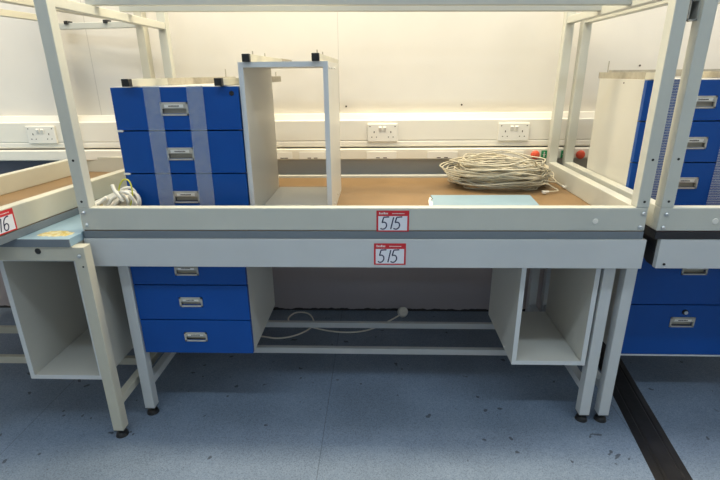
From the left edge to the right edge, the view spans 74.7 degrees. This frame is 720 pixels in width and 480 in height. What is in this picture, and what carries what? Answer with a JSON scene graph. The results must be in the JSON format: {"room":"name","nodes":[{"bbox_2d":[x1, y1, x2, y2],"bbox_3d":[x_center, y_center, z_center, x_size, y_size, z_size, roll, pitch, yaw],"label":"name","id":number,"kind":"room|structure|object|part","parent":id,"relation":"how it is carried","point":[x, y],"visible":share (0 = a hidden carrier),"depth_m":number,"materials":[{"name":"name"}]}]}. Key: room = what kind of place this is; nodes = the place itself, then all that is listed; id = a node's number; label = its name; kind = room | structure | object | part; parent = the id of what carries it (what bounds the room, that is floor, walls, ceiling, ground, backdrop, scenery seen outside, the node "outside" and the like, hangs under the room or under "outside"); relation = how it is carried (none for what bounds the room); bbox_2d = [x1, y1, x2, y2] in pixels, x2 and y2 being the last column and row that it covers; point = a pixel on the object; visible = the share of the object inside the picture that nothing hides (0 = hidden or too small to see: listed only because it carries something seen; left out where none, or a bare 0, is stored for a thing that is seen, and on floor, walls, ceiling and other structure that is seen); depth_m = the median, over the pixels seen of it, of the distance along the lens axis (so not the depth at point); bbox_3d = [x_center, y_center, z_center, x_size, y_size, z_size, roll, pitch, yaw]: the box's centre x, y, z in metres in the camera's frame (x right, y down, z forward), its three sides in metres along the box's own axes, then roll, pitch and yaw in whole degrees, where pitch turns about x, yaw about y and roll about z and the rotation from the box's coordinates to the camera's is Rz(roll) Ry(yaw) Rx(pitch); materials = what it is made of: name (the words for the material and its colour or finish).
{"room":"electronics workshop","nodes":[
{"label":"electronics workshop","id":0,"kind":"room"},
{"bbox_2d":[0,308,719,479],"bbox_3d":[-0.021,1.537,-0.464,6.400,0.059,7.100,0,19,2],"label":"floor","id":1,"kind":"structure","parent":0,"point":[221,416],"depth_m":1.84,"materials":[{"name":"blue plastic"}]},
{"bbox_2d":[0,214,162,438],"bbox_3d":[-1.541,0.227,2.032,1.370,0.781,0.832,0,19,2],"label":"workbench","id":2,"kind":"object","parent":1,"relation":"on","point":[63,240],"visible":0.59,"depth_m":1.58,"materials":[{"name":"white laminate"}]},
{"bbox_3d":[-1.578,0.038,1.548,1.330,0.048,0.030,0,19,2],"label":"apron rail","id":3,"kind":"part","parent":2,"relation":"part of","materials":[{"name":"grey metal"}]},
{"bbox_2d":[17,214,84,245],"bbox_3d":[-1.566,-0.130,1.909,1.326,0.026,0.828,0,19,2],"label":"countertop","id":4,"kind":"structure","parent":2,"relation":"on","point":[71,228],"depth_m":1.56,"materials":[{"name":"blue laminate"}]},
{"bbox_2d":[0,260,132,379],"bbox_3d":[-1.053,0.143,1.965,0.274,0.519,0.709,0,19,2],"label":"base cabinet","id":5,"kind":"object","parent":2,"relation":"hanging from","point":[46,299],"visible":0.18,"depth_m":1.77,"materials":[{"name":"white laminate"}]},
{"bbox_3d":[-1.186,0.205,1.854,0.016,0.478,0.448,0,19,2],"label":"panel","id":6,"kind":"part","parent":5,"relation":"part of","materials":[{"name":"white laminate"}]},
{"bbox_3d":[-1.055,0.423,1.927,0.239,0.016,0.447,0,19,2],"label":"panel","id":7,"kind":"part","parent":5,"relation":"part of","materials":[{"name":"white laminate"}]},
{"bbox_3d":[-0.928,0.206,1.845,0.016,0.478,0.448,0,19,2],"label":"panel","id":8,"kind":"part","parent":5,"relation":"part of","materials":[{"name":"white laminate"}]},
{"bbox_2d":[0,0,154,244],"bbox_3d":[-1.281,-0.541,1.686,0.488,0.892,1.209,2,20,8],"label":"workbench","id":9,"kind":"object","parent":2,"relation":"on","point":[32,199],"visible":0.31,"depth_m":1.94,"materials":[{"name":"grey metal"}]},
{"bbox_3d":[-1.496,-0.191,1.841,0.038,0.076,1.132,2,20,8],"label":"apron rail","id":10,"kind":"part","parent":9,"relation":"part of","materials":[{"name":"white metal"}]},
{"bbox_2d":[0,207,79,244],"bbox_3d":[-1.276,-0.133,1.831,0.480,0.025,1.200,2,20,8],"label":"countertop","id":11,"kind":"structure","parent":9,"relation":"on","point":[16,234],"depth_m":1.57,"materials":[{"name":"grey"}]},
{"bbox_3d":[-1.059,-0.173,1.778,0.038,0.076,1.132,2,20,8],"label":"apron rail","id":12,"kind":"part","parent":9,"relation":"part of","materials":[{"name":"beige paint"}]},
{"bbox_3d":[-1.190,-0.378,2.360,0.404,0.076,0.025,2,20,8],"label":"apron rail","id":13,"kind":"part","parent":9,"relation":"part of","materials":[{"name":"white metal"}]},
{"bbox_3d":[-0.976,-0.723,2.197,0.038,0.832,0.038,2,20,8],"label":"leg","id":14,"kind":"part","parent":9,"relation":"part of","materials":[{"name":"beige paint"}]},
{"bbox_3d":[-0.893,0.357,1.637,0.038,0.721,0.038,0,19,2],"label":"leg","id":15,"kind":"part","parent":2,"relation":"part of","materials":[{"name":"beige paint"}]},
{"bbox_2d":[261,307,407,338],"bbox_3d":[-0.155,0.431,2.498,0.828,0.058,0.278,0,19,2],"label":"power cable","id":16,"kind":"object","parent":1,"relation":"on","point":[402,311],"visible":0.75,"depth_m":2.46,"materials":[{"name":"white plastic"}]},
{"bbox_2d":[84,238,646,422],"bbox_3d":[0.028,0.219,2.041,1.856,0.757,0.819,0,19,2],"label":"workbench","id":17,"kind":"object","parent":1,"relation":"on","point":[626,255],"visible":0.52,"depth_m":1.57,"materials":[{"name":"grey metal"}]},
{"bbox_3d":[-0.829,0.326,1.756,0.038,0.700,0.038,0,19,2],"label":"leg","id":18,"kind":"part","parent":17,"relation":"part of","materials":[{"name":"grey paint"}]},
{"bbox_2d":[130,266,274,352],"bbox_3d":[-0.593,0.103,2.007,0.408,0.449,0.670,0,19,2],"label":"drawer pedestal","id":19,"kind":"object","parent":17,"relation":"hanging from","point":[181,309],"visible":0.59,"depth_m":1.72,"materials":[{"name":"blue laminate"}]},
{"bbox_3d":[-0.609,0.105,1.665,0.084,0.037,0.021,0,19,2],"label":"handle","id":20,"kind":"part","parent":19,"relation":"part of","materials":[{"name":"metal"}]},
{"bbox_3d":[-0.606,0.087,1.661,0.408,0.145,0.018,0,19,2],"label":"drawer","id":21,"kind":"part","parent":19,"relation":"part of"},
{"bbox_3d":[-0.608,0.221,1.706,0.084,0.037,0.021,0,19,2],"label":"handle","id":22,"kind":"part","parent":19,"relation":"part of","materials":[{"name":"metal"}]},
{"bbox_3d":[-0.604,0.223,1.709,0.408,0.136,0.018,0,19,2],"label":"drawer","id":23,"kind":"part","parent":19,"relation":"part of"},
{"bbox_3d":[-0.607,0.356,1.753,0.084,0.037,0.021,0,19,2],"label":"handle","id":24,"kind":"part","parent":19,"relation":"part of","materials":[{"name":"metal"}]},
{"bbox_3d":[-0.603,0.355,1.756,0.408,0.137,0.018,0,19,2],"label":"drawer","id":25,"kind":"part","parent":19,"relation":"part of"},
{"bbox_3d":[-0.401,0.154,1.887,0.016,0.430,0.376,0,19,2],"label":"panel","id":26,"kind":"part","parent":19,"relation":"part of","materials":[{"name":"white laminate"}]},
{"bbox_2d":[33,0,689,238],"bbox_3d":[0.002,-0.566,1.780,1.824,0.895,0.847,0,19,2],"label":"workbench","id":27,"kind":"object","parent":17,"relation":"on","point":[379,206],"depth_m":1.53,"materials":[{"name":"grey metal"}]},
{"bbox_3d":[-0.901,-0.468,1.424,0.038,0.759,0.038,0,19,2],"label":"leg","id":28,"kind":"part","parent":27,"relation":"part of","materials":[{"name":"white paint"}]},
{"bbox_3d":[-0.883,-0.206,1.937,0.038,0.076,0.770,0,19,2],"label":"apron rail","id":29,"kind":"part","parent":27,"relation":"part of","materials":[{"name":"white metal"}]},
{"bbox_2d":[95,179,141,205],"bbox_3d":[-0.825,-0.131,1.601,0.161,0.165,0.073,0,19,2],"label":"bundle","id":30,"kind":"object","parent":27,"relation":"on","point":[132,197],"visible":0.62,"depth_m":1.58,"materials":[{"name":"white plastic"}]},
{"bbox_3d":[-0.872,-0.699,2.191,0.038,0.835,0.038,0,19,2],"label":"leg","id":31,"kind":"part","parent":27,"relation":"part of","materials":[{"name":"white paint"}]},
{"bbox_2d":[110,69,280,205],"bbox_3d":[-0.586,-0.430,1.916,0.420,0.503,0.765,0,19,2],"label":"drawer pedestal","id":32,"kind":"object","parent":27,"relation":"on","point":[182,143],"visible":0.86,"depth_m":1.58,"materials":[{"name":"blue laminate"}]},
{"bbox_3d":[-0.789,-0.362,1.817,0.016,0.444,0.431,0,19,2],"label":"panel","id":33,"kind":"part","parent":32,"relation":"part of","materials":[{"name":"blue metal"}]},
{"bbox_3d":[-0.669,-0.623,1.848,0.023,0.023,0.764,3,20,11],"label":"mounting rail","id":34,"kind":"part","parent":32,"relation":"part of","materials":[{"name":"beige paint"}]},
{"bbox_3d":[-0.605,-0.429,1.544,0.092,0.042,0.021,0,19,2],"label":"handle","id":35,"kind":"part","parent":32,"relation":"part of","materials":[{"name":"metal"}]},
{"bbox_3d":[-0.598,-0.430,1.547,0.416,0.135,0.018,0,19,2],"label":"drawer","id":36,"kind":"part","parent":32,"relation":"part of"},
{"bbox_3d":[-0.591,-0.564,1.739,0.384,0.016,0.430,0,19,2],"label":"panel","id":37,"kind":"part","parent":32,"relation":"part of","materials":[{"name":"white laminate"}]},
{"bbox_3d":[-0.603,-0.292,1.593,0.092,0.042,0.021,0,19,2],"label":"handle","id":38,"kind":"part","parent":32,"relation":"part of","materials":[{"name":"metal"}]},
{"bbox_3d":[-0.597,-0.297,1.594,0.416,0.139,0.018,0,19,2],"label":"drawer","id":39,"kind":"part","parent":32,"relation":"part of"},
{"bbox_3d":[-0.602,-0.151,1.643,0.092,0.042,0.021,0,19,2],"label":"handle","id":40,"kind":"part","parent":32,"relation":"part of","materials":[{"name":"metal"}]},
{"bbox_3d":[-0.595,-0.153,1.645,0.416,0.158,0.018,0,19,2],"label":"drawer","id":41,"kind":"part","parent":32,"relation":"part of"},
{"bbox_3d":[-0.581,-0.432,2.008,0.384,0.412,0.006,0,19,2],"label":"panel","id":42,"kind":"part","parent":32,"relation":"part of","materials":[{"name":"metal"}]},
{"bbox_3d":[-0.414,-0.622,1.838,0.023,0.023,0.753,1,20,5],"label":"mounting rail","id":43,"kind":"part","parent":32,"relation":"part of","materials":[{"name":"beige paint"}]},
{"bbox_3d":[-0.389,-0.361,1.802,0.016,0.444,0.431,0,19,2],"label":"panel","id":44,"kind":"part","parent":32,"relation":"part of","materials":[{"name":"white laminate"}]},
{"bbox_2d":[237,50,340,205],"bbox_3d":[-0.227,-0.460,1.918,0.290,0.551,0.775,0,19,2],"label":"base cabinet","id":45,"kind":"object","parent":27,"relation":"on","point":[254,71],"visible":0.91,"depth_m":1.69,"materials":[{"name":"white laminate"}]},
{"bbox_3d":[-0.369,-0.390,1.776,0.016,0.516,0.420,0,19,2],"label":"panel","id":46,"kind":"part","parent":45,"relation":"part of","materials":[{"name":"white laminate"}]},
{"bbox_3d":[-0.344,-0.697,1.836,0.023,0.023,0.761,0,19,2],"label":"mounting rail","id":47,"kind":"part","parent":45,"relation":"part of","materials":[{"name":"beige paint"}]},
{"bbox_3d":[-0.237,-0.625,1.688,0.254,0.016,0.419,0,19,2],"label":"panel","id":48,"kind":"part","parent":45,"relation":"part of","materials":[{"name":"white laminate"}]},
{"bbox_3d":[-0.232,-0.154,1.855,0.252,0.016,0.419,0,19,2],"label":"panel","id":49,"kind":"part","parent":45,"relation":"part of","materials":[{"name":"white laminate"}]},
{"bbox_3d":[-0.125,-0.697,1.828,0.023,0.023,0.761,0,19,2],"label":"mounting rail","id":50,"kind":"part","parent":45,"relation":"part of","materials":[{"name":"beige paint"}]},
{"bbox_3d":[-0.099,-0.389,1.766,0.016,0.516,0.420,0,19,2],"label":"panel","id":51,"kind":"part","parent":45,"relation":"part of","materials":[{"name":"white laminate"}]},
{"bbox_2d":[83,230,643,238],"bbox_3d":[0.006,-0.155,1.925,1.816,0.025,0.838,0,19,2],"label":"countertop","id":52,"kind":"structure","parent":27,"relation":"on","point":[87,234],"depth_m":1.53,"materials":[{"name":"grey"}]},
{"bbox_3d":[-0.009,-0.071,1.527,1.816,0.076,0.030,0,19,2],"label":"apron rail","id":53,"kind":"part","parent":27,"relation":"part of","materials":[{"name":"white metal"}]},
{"bbox_3d":[0.021,-0.311,2.301,1.740,0.012,0.025,0,19,2],"label":"apron rail","id":54,"kind":"part","parent":27,"relation":"part of","materials":[{"name":"white metal"}]},
{"bbox_2d":[428,195,538,205],"bbox_3d":[0.472,-0.127,1.769,0.426,0.008,0.333,0,19,2],"label":"panel","id":55,"kind":"object","parent":27,"relation":"on","point":[437,200],"visible":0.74,"depth_m":1.84,"materials":[{"name":"white"}]},
{"bbox_3d":[0.622,-0.306,2.077,0.542,0.153,0.353,0,19,2],"label":"cable coil","id":56,"kind":"part","parent":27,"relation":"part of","materials":[{"name":"beige plastic"}]},
{"bbox_3d":[0.905,-0.695,2.125,0.038,0.835,0.038,0,19,2],"label":"leg","id":57,"kind":"part","parent":27,"relation":"part of","materials":[{"name":"white paint"}]},
{"bbox_3d":[0.894,-0.203,1.871,0.038,0.076,0.770,0,19,2],"label":"apron rail","id":58,"kind":"part","parent":27,"relation":"part of","materials":[{"name":"white metal"}]},
{"bbox_3d":[0.875,-0.464,1.357,0.038,0.759,0.038,0,19,2],"label":"leg","id":59,"kind":"part","parent":27,"relation":"part of","materials":[{"name":"white paint"}]},
{"bbox_3d":[-0.003,0.042,1.557,1.830,0.099,0.020,0,19,2],"label":"panel","id":60,"kind":"part","parent":17,"relation":"part of","materials":[{"name":"grey paint"}]},
{"bbox_2d":[261,238,643,238],"bbox_3d":[0.013,-0.128,1.923,1.825,0.024,0.811,0,19,2],"label":"countertop","id":61,"kind":"structure","parent":17,"relation":"on","point":[261,238],"depth_m":1.55,"materials":[{"name":"white laminate"}]},
{"bbox_3d":[0.873,0.102,2.337,0.038,0.700,0.038,0,19,2],"label":"leg","id":62,"kind":"part","parent":17,"relation":"part of","materials":[{"name":"grey paint"}]},
{"bbox_2d":[488,268,600,364],"bbox_3d":[0.695,0.120,1.965,0.271,0.480,0.668,0,19,2],"label":"shelf unit","id":63,"kind":"object","parent":17,"relation":"hanging from","point":[559,335],"visible":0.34,"depth_m":1.79,"materials":[{"name":"white laminate"}]},
{"bbox_3d":[0.569,0.176,1.839,0.016,0.461,0.382,0,19,2],"label":"panel","id":64,"kind":"part","parent":63,"relation":"part of","materials":[{"name":"white laminate"}]},
{"bbox_3d":[0.696,0.386,1.909,0.230,0.016,0.381,0,19,2],"label":"panel","id":65,"kind":"part","parent":63,"relation":"part of","materials":[{"name":"white laminate"}]},
{"bbox_3d":[0.818,0.177,1.829,0.016,0.461,0.382,0,19,2],"label":"panel","id":66,"kind":"part","parent":63,"relation":"part of","materials":[{"name":"white laminate"}]},
{"bbox_3d":[0.945,0.102,2.334,0.038,0.700,0.038,0,19,2],"label":"leg","id":67,"kind":"part","parent":17,"relation":"part of","materials":[{"name":"grey paint"}]},
{"bbox_3d":[0.848,0.329,1.693,0.038,0.700,0.038,0,19,2],"label":"leg","id":68,"kind":"part","parent":17,"relation":"part of","materials":[{"name":"grey paint"}]},
{"bbox_3d":[0.920,0.330,1.690,0.038,0.700,0.038,0,19,2],"label":"leg","id":69,"kind":"part","parent":17,"relation":"part of","materials":[{"name":"grey paint"}]},
{"bbox_2d":[598,342,692,479],"bbox_3d":[1.046,0.748,1.636,0.121,0.009,2.099,3,20,10],"label":"cover","id":70,"kind":"object","parent":1,"relation":"on","point":[663,461],"visible":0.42,"depth_m":1.75,"materials":[{"name":"black rubber"}]},
{"bbox_2d":[643,233,719,268],"bbox_3d":[1.749,0.226,1.967,1.551,0.757,0.798,0,19,2],"label":"workbench","id":71,"kind":"object","parent":1,"relation":"on","point":[659,253],"visible":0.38,"depth_m":1.51,"materials":[{"name":"white metal"}]},
{"bbox_2d":[562,0,719,238],"bbox_3d":[1.720,-0.562,1.716,1.601,0.895,0.847,0,19,2],"label":"workbench","id":72,"kind":"object","parent":71,"relation":"on","point":[664,219],"visible":0.73,"depth_m":1.47,"materials":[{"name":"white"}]},
{"bbox_3d":[0.980,-0.695,2.122,0.038,0.835,0.038,0,19,2],"label":"leg","id":73,"kind":"part","parent":72,"relation":"part of","materials":[{"name":"white paint"}]},
{"bbox_3d":[0.969,-0.202,1.868,0.038,0.076,0.770,0,19,2],"label":"apron rail","id":74,"kind":"part","parent":72,"relation":"part of","materials":[{"name":"white metal"}]},
{"bbox_2d":[587,61,719,204],"bbox_3d":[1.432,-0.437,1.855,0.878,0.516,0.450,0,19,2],"label":"drawer pedestal","id":75,"kind":"object","parent":72,"relation":"on","point":[623,97],"visible":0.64,"depth_m":1.73,"materials":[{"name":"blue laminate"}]},
{"bbox_3d":[1.003,-0.402,1.873,0.016,0.447,0.351,0,19,2],"label":"panel","id":76,"kind":"part","parent":75,"relation":"part of","materials":[{"name":"white laminate"}]},
{"bbox_3d":[1.024,-0.627,1.800,0.023,0.023,0.436,0,19,2],"label":"mounting rail","id":77,"kind":"part","parent":75,"relation":"part of","materials":[{"name":"beige paint"}]},
{"bbox_3d":[1.203,-0.206,1.738,0.428,0.158,0.018,0,19,2],"label":"drawer","id":78,"kind":"part","parent":75,"relation":"part of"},
{"bbox_3d":[1.202,-0.351,1.686,0.428,0.142,0.018,0,19,2],"label":"drawer","id":79,"kind":"part","parent":75,"relation":"part of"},
{"bbox_3d":[1.200,-0.485,1.639,0.428,0.135,0.018,0,19,2],"label":"drawer","id":80,"kind":"part","parent":75,"relation":"part of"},
{"bbox_3d":[1.206,-0.605,1.794,0.396,0.016,0.350,0,19,2],"label":"panel","id":81,"kind":"part","parent":75,"relation":"part of","materials":[{"name":"white laminate"}]},
{"bbox_3d":[1.188,-0.211,1.734,0.092,0.042,0.021,0,19,2],"label":"handle","id":82,"kind":"part","parent":75,"relation":"part of","materials":[{"name":"metal"}]},
{"bbox_3d":[1.187,-0.347,1.685,0.092,0.042,0.021,0,19,2],"label":"handle","id":83,"kind":"part","parent":75,"relation":"part of","materials":[{"name":"metal"}]},
{"bbox_3d":[1.185,-0.479,1.639,0.092,0.042,0.021,0,19,2],"label":"handle","id":84,"kind":"part","parent":75,"relation":"part of","materials":[{"name":"metal"}]},
{"bbox_2d":[643,225,719,238],"bbox_3d":[1.736,-0.152,1.861,1.571,0.025,0.838,0,19,2],"label":"countertop","id":85,"kind":"structure","parent":72,"relation":"on","point":[650,232],"depth_m":1.49,"materials":[{"name":"black"}]},
{"bbox_3d":[1.720,-0.068,1.462,1.571,0.076,0.030,0,19,2],"label":"apron rail","id":86,"kind":"part","parent":72,"relation":"part of","materials":[{"name":"white metal"}]},
{"bbox_3d":[0.950,-0.464,1.355,0.038,0.759,0.038,0,19,2],"label":"leg","id":87,"kind":"part","parent":72,"relation":"part of","materials":[{"name":"white paint"}]},
{"bbox_3d":[0.963,0.016,1.596,0.008,0.096,0.134,0,19,2],"label":"panel","id":88,"kind":"part","parent":71,"relation":"part of","materials":[{"name":"black"}]},
{"bbox_2d":[603,257,719,355],"bbox_3d":[1.248,0.123,2.020,0.455,0.533,0.526,0,19,2],"label":"drawer pedestal","id":89,"kind":"object","parent":71,"relation":"hanging from","point":[673,311],"visible":0.47,"depth_m":1.81,"materials":[{"name":"blue paint"},{"name":"grey metal"}]},
{"bbox_3d":[1.030,0.136,2.009,0.016,0.507,0.431,0,19,2],"label":"panel","id":90,"kind":"part","parent":89,"relation":"part of","materials":[{"name":"white laminate"}]},
{"bbox_3d":[1.240,0.347,1.836,0.451,0.216,0.018,0,19,2],"label":"drawer","id":91,"kind":"part","parent":89,"relation":"part of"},
{"bbox_3d":[1.238,0.108,1.752,0.451,0.283,0.018,0,19,2],"label":"drawer","id":92,"kind":"part","parent":89,"relation":"part of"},
{"bbox_3d":[1.239,0.314,1.821,0.092,0.042,0.021,0,19,2],"label":"handle","id":93,"kind":"part","parent":89,"relation":"part of","materials":[{"name":"metal"}]},
{"bbox_3d":[1.237,0.107,1.749,0.092,0.042,0.021,0,19,2],"label":"handle","id":94,"kind":"part","parent":89,"relation":"part of","materials":[{"name":"metal"}]},
{"bbox_2d":[0,0,719,311],"bbox_3d":[0.085,-1.068,2.210,6.400,3.071,0.122,0,19,2],"label":"wall","id":95,"kind":"structure","parent":0,"point":[389,62],"depth_m":2.25,"materials":[{"name":"grey paint"}]},
{"bbox_2d":[0,161,55,173],"bbox_3d":[-1.782,-0.254,2.494,1.050,0.342,0.018,0,19,2],"label":"board","id":96,"kind":"object","parent":95,"relation":"attached to","point":[5,166],"visible":0.02,"depth_m":2.44,"materials":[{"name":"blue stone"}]},
{"bbox_2d":[25,126,57,143],"bbox_3d":[-1.578,-0.520,2.336,0.146,0.086,0.018,0,19,2],"label":"wall socket","id":97,"kind":"object","parent":95,"relation":"attached to","point":[35,134],"visible":1,"depth_m":2.33,"materials":[{"name":"white plastic"}]},
{"bbox_2d":[277,152,291,158],"bbox_3d":[-0.373,-0.414,2.315,0.080,0.035,0.005,0,19,2],"label":"outlet plate","id":98,"kind":"object","parent":95,"relation":"attached to","point":[280,155],"visible":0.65,"depth_m":2.31,"materials":[{"name":"white plastic"}]},
{"bbox_2d":[0,146,589,160],"bbox_3d":[0.088,-0.430,2.333,6.380,0.052,0.074,0,19,2],"label":"trim","id":99,"kind":"structure","parent":95,"relation":"attached to","point":[405,152],"depth_m":2.31,"materials":[{"name":"beige plastic"}]},
{"bbox_2d":[0,111,594,148],"bbox_3d":[0.087,-0.538,2.305,6.380,0.156,0.056,0,19,2],"label":"cable trunking","id":100,"kind":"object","parent":95,"relation":"attached to","point":[436,128],"depth_m":2.28,"materials":[{"name":"beige plastic"}]},
{"bbox_2d":[299,152,325,158],"bbox_3d":[-0.233,-0.414,2.310,0.130,0.035,0.005,0,19,2],"label":"outlet plate","id":101,"kind":"object","parent":95,"relation":"attached to","point":[302,155],"visible":1,"depth_m":2.31,"materials":[{"name":"white plastic"}]},
{"bbox_2d":[367,151,395,158],"bbox_3d":[0.104,-0.413,2.297,0.145,0.035,0.005,0,19,2],"label":"outlet plate","id":102,"kind":"object","parent":95,"relation":"attached to","point":[384,154],"visible":1,"depth_m":2.30,"materials":[{"name":"white plastic"}]},
{"bbox_2d":[367,123,397,141],"bbox_3d":[0.108,-0.516,2.273,0.146,0.086,0.018,0,19,2],"label":"wall socket","id":103,"kind":"object","parent":95,"relation":"attached to","point":[375,132],"visible":1,"depth_m":2.27,"materials":[{"name":"white plastic"}]},
{"bbox_2d":[427,151,457,158],"bbox_3d":[0.399,-0.412,2.286,0.145,0.035,0.005,0,19,2],"label":"outlet plate","id":104,"kind":"object","parent":95,"relation":"attached to","point":[430,154],"visible":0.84,"depth_m":2.28,"materials":[{"name":"white plastic"}]},
{"bbox_2d":[494,151,523,157],"bbox_3d":[0.717,-0.412,2.274,0.140,0.035,0.005,0,19,2],"label":"outlet plate","id":105,"kind":"object","parent":95,"relation":"attached to","point":[521,152],"visible":0.27,"depth_m":2.27,"materials":[{"name":"white plastic"}]},
{"bbox_2d":[497,123,529,140],"bbox_3d":[0.733,-0.515,2.249,0.146,0.086,0.018,0,19,2],"label":"wall socket","id":106,"kind":"object","parent":95,"relation":"attached to","point":[506,131],"visible":1,"depth_m":2.25,"materials":[{"name":"white plastic"}]},
{"bbox_2d":[531,150,539,158],"bbox_3d":[0.838,-0.408,2.258,0.042,0.042,0.028,0,19,2],"label":"button","id":107,"kind":"object","parent":95,"relation":"attached to","point":[534,153],"visible":0.87,"depth_m":2.25,"materials":[{"name":"red plastic"}]},
{"bbox_2d":[541,150,546,157],"bbox_3d":[0.896,-0.412,2.268,0.050,0.036,0.004,0,19,2],"label":"label","id":108,"kind":"object","parent":95,"relation":"attached to","point":[543,152],"visible":0.5,"depth_m":2.27,"materials":[{"name":"green plastic"}]},
{"bbox_2d":[576,150,584,158],"bbox_3d":[1.051,-0.407,2.250,0.042,0.042,0.028,0,19,2],"label":"button","id":109,"kind":"object","parent":95,"relation":"attached to","point":[580,154],"visible":1,"depth_m":2.24,"materials":[{"name":"red plastic"}]}
]}

